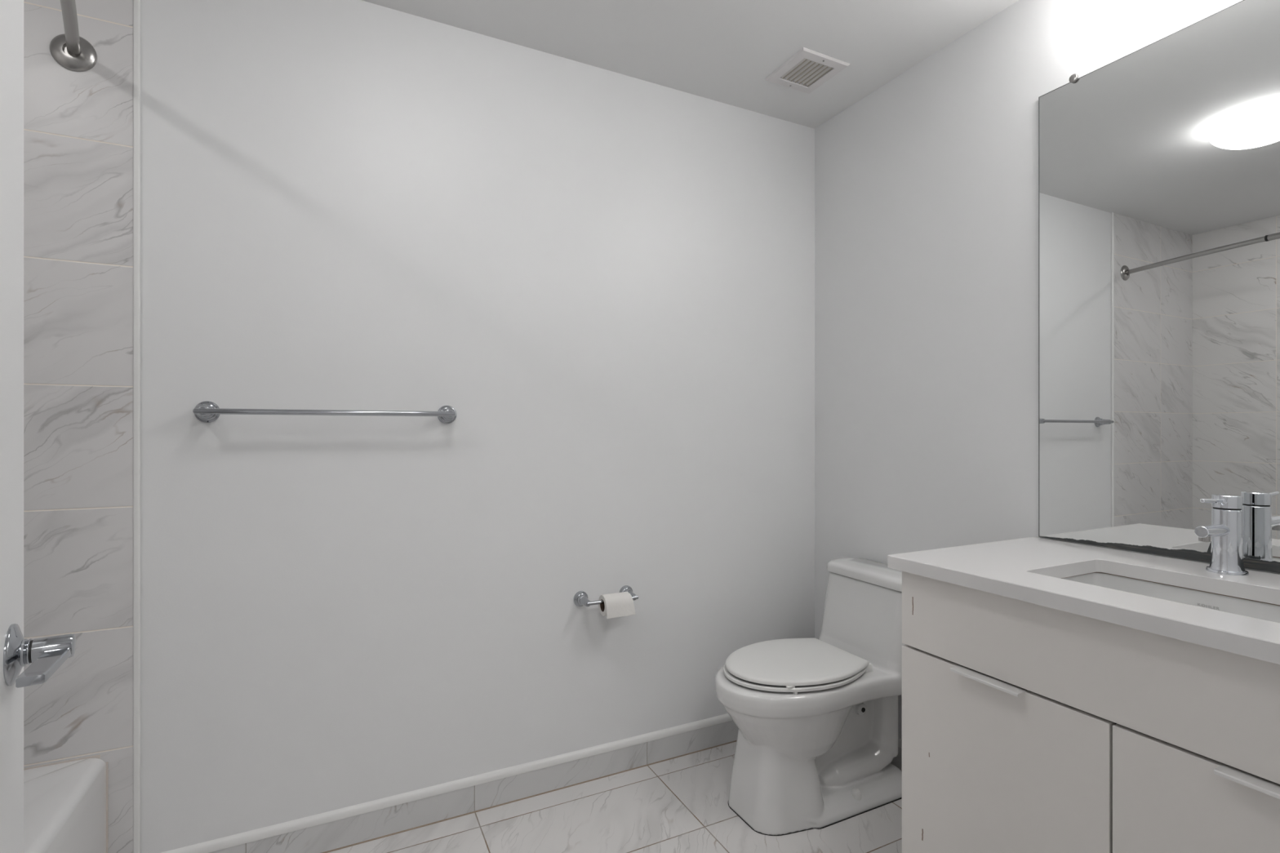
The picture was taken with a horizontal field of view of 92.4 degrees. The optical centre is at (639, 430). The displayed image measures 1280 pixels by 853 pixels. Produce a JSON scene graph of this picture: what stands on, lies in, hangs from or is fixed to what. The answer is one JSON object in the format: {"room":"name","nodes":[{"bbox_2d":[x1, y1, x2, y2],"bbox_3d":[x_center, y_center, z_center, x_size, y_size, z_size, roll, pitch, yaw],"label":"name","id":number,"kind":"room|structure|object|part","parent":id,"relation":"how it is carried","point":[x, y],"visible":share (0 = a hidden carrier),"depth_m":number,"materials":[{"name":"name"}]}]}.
{"room":"bathroom","nodes":[
{"label":"bathroom","id":0,"kind":"room"},
{"bbox_2d":[23,0,814,852],"bbox_3d":[-0.707,-0.030,1.894,3.377,2.440,0.128,0,0,-26],"label":"wall","id":1,"kind":"structure","parent":0,"point":[606,277],"depth_m":1.80,"materials":[{"name":"white paint"}]},
{"bbox_2d":[49,0,97,71],"bbox_3d":[-0.911,-0.918,0.691,0.208,0.088,1.847,0,0,-26],"label":"shower rod","id":2,"kind":"object","parent":1,"relation":"attached to","point":[69,50],"visible":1,"depth_m":1.47,"materials":[{"name":"silver metal"}]},
{"bbox_2d":[133,0,140,852],"bbox_3d":[-1.268,-0.030,1.547,0.014,2.440,0.011,0,0,-26],"label":"trim","id":3,"kind":"structure","parent":1,"relation":"attached to","point":[136,3],"depth_m":1.54,"materials":[{"name":"white"}]},
{"bbox_2d":[192,400,456,423],"bbox_3d":[-0.850,-0.050,1.719,0.666,0.057,0.076,0,0,-26],"label":"towel bar","id":4,"kind":"object","parent":1,"relation":"attached to","point":[206,411],"visible":1,"depth_m":1.66,"materials":[{"name":"silver metal"}]},
{"bbox_3d":[-1.124,-0.050,1.587,0.057,0.057,0.068,0,0,-26],"label":"mounting post","id":5,"kind":"part","parent":4,"relation":"part of","materials":[{"name":"silver metal"}]},
{"bbox_3d":[-0.838,-0.050,1.691,0.643,0.015,0.015,0,0,-26],"label":"rail","id":6,"kind":"part","parent":4,"relation":"part of","materials":[{"name":"silver metal"}]},
{"bbox_3d":[-0.579,-0.050,1.857,0.057,0.057,0.068,0,0,-26],"label":"mounting post","id":7,"kind":"part","parent":4,"relation":"part of","materials":[{"name":"silver metal"}]},
{"bbox_2d":[161,713,738,852],"bbox_3d":[-0.268,1.136,2.042,2.218,0.108,0.013,0,0,-26],"label":"baseboard","id":8,"kind":"structure","parent":1,"relation":"attached to","point":[328,832],"depth_m":1.91,"materials":[{"name":"wood"}]},
{"bbox_2d":[573,585,638,607],"bbox_3d":[-0.109,0.569,2.085,0.220,0.051,0.076,0,0,-26],"label":"toilet paper holder","id":9,"kind":"object","parent":1,"relation":"attached to","point":[580,598],"visible":0.73,"depth_m":2.07,"materials":[{"name":"silver metal"}]},
{"bbox_3d":[-0.185,0.569,2.050,0.051,0.051,0.072,0,0,-26],"label":"mounting post","id":10,"kind":"part","parent":9,"relation":"part of","materials":[{"name":"silver metal"}]},
{"bbox_2d":[598,591,635,618],"bbox_3d":[-0.077,0.581,2.064,0.106,0.069,0.072,0,0,-26],"label":"toilet paper roll","id":11,"kind":"object","parent":9,"relation":"hanging from","point":[618,604],"visible":0.92,"depth_m":2.04,"materials":[{"name":"white paper"}]},
{"bbox_3d":[-0.034,0.569,2.125,0.051,0.051,0.072,0,0,-26],"label":"mounting post","id":12,"kind":"part","parent":9,"relation":"part of","materials":[{"name":"silver metal"}]},
{"bbox_2d":[328,742,902,852],"bbox_3d":[0.081,1.240,0.305,3.377,0.100,3.675,0,0,-26],"label":"floor","id":13,"kind":"structure","parent":0,"point":[678,805],"depth_m":1.86,"materials":[{"name":"tile"}]},
{"bbox_2d":[23,754,108,852],"bbox_3d":[-1.290,0.994,0.503,0.855,0.392,1.846,0,0,-26],"label":"bathtub","id":14,"kind":"object","parent":13,"relation":"on","point":[66,802],"visible":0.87,"depth_m":1.38,"materials":[{"name":"white ceramic"}]},
{"bbox_2d":[714,557,906,835],"bbox_3d":[0.570,0.833,2.012,0.720,0.714,0.408,0,0,-26],"label":"toilet","id":15,"kind":"object","parent":13,"relation":"on","point":[816,721],"visible":0.93,"depth_m":1.91,"materials":[{"name":"white ceramic"}]},
{"bbox_3d":[0.472,0.756,1.964,0.438,0.012,0.356,0,0,-26],"label":"seat","id":16,"kind":"part","parent":15,"relation":"part of","materials":[{"name":"white plastic"}]},
{"bbox_3d":[0.479,0.737,1.967,0.438,0.016,0.352,0,0,-26],"label":"seat lid","id":17,"kind":"part","parent":15,"relation":"part of","materials":[{"name":"white plastic"}]},
{"bbox_3d":[0.825,0.496,2.139,0.150,0.039,0.408,0,0,-26],"label":"tank lid","id":18,"kind":"part","parent":15,"relation":"part of","materials":[{"name":"white ceramic"}]},
{"bbox_2d":[902,571,1279,852],"bbox_3d":[1.067,0.761,1.201,0.572,0.858,0.895,0,0,-26],"label":"vanity cabinet","id":19,"kind":"object","parent":13,"relation":"on","point":[1028,727],"visible":0.81,"depth_m":1.14,"materials":[{"name":"white laminate"}]},
{"bbox_3d":[0.723,0.521,1.282,0.028,0.006,0.148,0,0,-26],"label":"edge pull","id":20,"kind":"part","parent":19,"relation":"part of","materials":[{"name":"white metal"}]},
{"bbox_3d":[0.741,0.802,1.290,0.019,0.566,0.445,0,0,-26],"label":"cabinet door","id":21,"kind":"part","parent":19,"relation":"part of","materials":[{"name":"laminate"}]},
{"bbox_2d":[887,537,1279,664],"bbox_3d":[1.073,0.316,1.184,0.578,0.030,0.967,0,0,-26],"label":"countertop","id":22,"kind":"structure","parent":19,"relation":"on","point":[1031,570],"depth_m":1.25,"materials":[{"name":"white stone"}]},
{"bbox_2d":[1061,572,1279,622],"bbox_3d":[1.045,0.408,1.193,0.335,0.155,0.474,0,0,-26],"label":"sink basin","id":23,"kind":"object","parent":22,"relation":"in","point":[1229,604],"visible":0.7,"depth_m":1.30,"materials":[{"name":"white ceramic"}]},
{"bbox_2d":[1194,493,1248,575],"bbox_3d":[1.215,0.219,1.290,0.145,0.164,0.067,0,0,-26],"label":"faucet","id":24,"kind":"object","parent":22,"relation":"on","point":[1225,531],"visible":1,"depth_m":1.29,"materials":[{"name":"silver metal"}]},
{"bbox_3d":[1.196,0.209,1.281,0.102,0.027,0.025,0,0,-26],"label":"spout","id":25,"kind":"part","parent":24,"relation":"part of","materials":[{"name":"silver metal"}]},
{"bbox_3d":[1.195,0.148,1.280,0.094,0.018,0.017,0,0,-26],"label":"lever","id":26,"kind":"part","parent":24,"relation":"part of","materials":[{"name":"silver metal"}]},
{"bbox_3d":[0.940,0.802,0.887,0.019,0.566,0.445,0,0,-26],"label":"cabinet door","id":27,"kind":"part","parent":19,"relation":"part of","materials":[{"name":"laminate"}]},
{"bbox_3d":[0.923,0.521,0.879,0.028,0.006,0.148,0,0,-26],"label":"edge pull","id":28,"kind":"part","parent":19,"relation":"part of","materials":[{"name":"white metal"}]},
{"bbox_2d":[362,0,1018,128],"bbox_3d":[0.081,-1.300,0.305,3.377,0.100,3.675,0,0,-26],"label":"ceiling","id":29,"kind":"structure","parent":0,"point":[725,51],"depth_m":1.93,"materials":[{"name":"white paint"}]},
{"bbox_2d":[764,47,849,93],"bbox_3d":[0.579,-1.290,2.135,0.205,0.100,0.202,0,0,-26],"label":"ceiling vent","id":30,"kind":"object","parent":29,"relation":"in","point":[807,69],"visible":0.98,"depth_m":2.12,"materials":[{"name":"white plastic"}]},
{"bbox_2d":[814,0,1279,739],"bbox_3d":[1.566,-0.030,0.974,0.120,2.440,3.555,0,0,-26],"label":"wall","id":31,"kind":"structure","parent":0,"point":[926,184],"depth_m":2.01,"materials":[{"name":"white paint"}]},
{"bbox_2d":[890,737,902,771],"bbox_3d":[0.921,1.136,2.127,0.013,0.108,0.890,0,0,-26],"label":"baseboard","id":32,"kind":"structure","parent":31,"relation":"attached to","point":[897,761],"depth_m":2.15,"materials":[{"name":"wood"}]},
{"bbox_3d":[0.921,1.094,2.127,0.012,0.024,0.890,0,0,-26],"label":"cap trim","id":33,"kind":"part","parent":32,"relation":"part of","materials":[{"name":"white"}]},
{"bbox_2d":[1038,0,1279,573],"bbox_3d":[1.329,-0.327,1.301,0.016,1.250,0.944,0,0,-26],"label":"wall mirror","id":34,"kind":"object","parent":31,"relation":"attached to","point":[1159,163],"visible":1,"depth_m":1.46,"materials":[{"name":"silver mirror"}]},
{"bbox_3d":[0.168,-0.030,0.128,3.137,2.440,0.120,0,0,-26],"label":"wall","id":35,"kind":"structure","parent":0,"visible":0},
{"bbox_2d":[0,0,75,852],"bbox_3d":[-0.478,0.164,0.384,0.098,2.037,0.875,0,0,-36],"label":"door","id":36,"kind":"structure","parent":35,"relation":"in","point":[46,655],"depth_m":0.68,"materials":[{"name":"white paint"}]},
{"bbox_3d":[-0.684,0.247,0.684,0.008,0.030,0.030,0,0,-36],"label":"handle","id":37,"kind":"part","parent":36,"relation":"part of","materials":[{"name":"silver metal"}]},
{"bbox_3d":[-0.642,0.247,0.666,0.035,0.026,0.106,0,0,-36],"label":"lever","id":38,"kind":"part","parent":36,"relation":"part of","materials":[{"name":"silver metal"}]}
]}

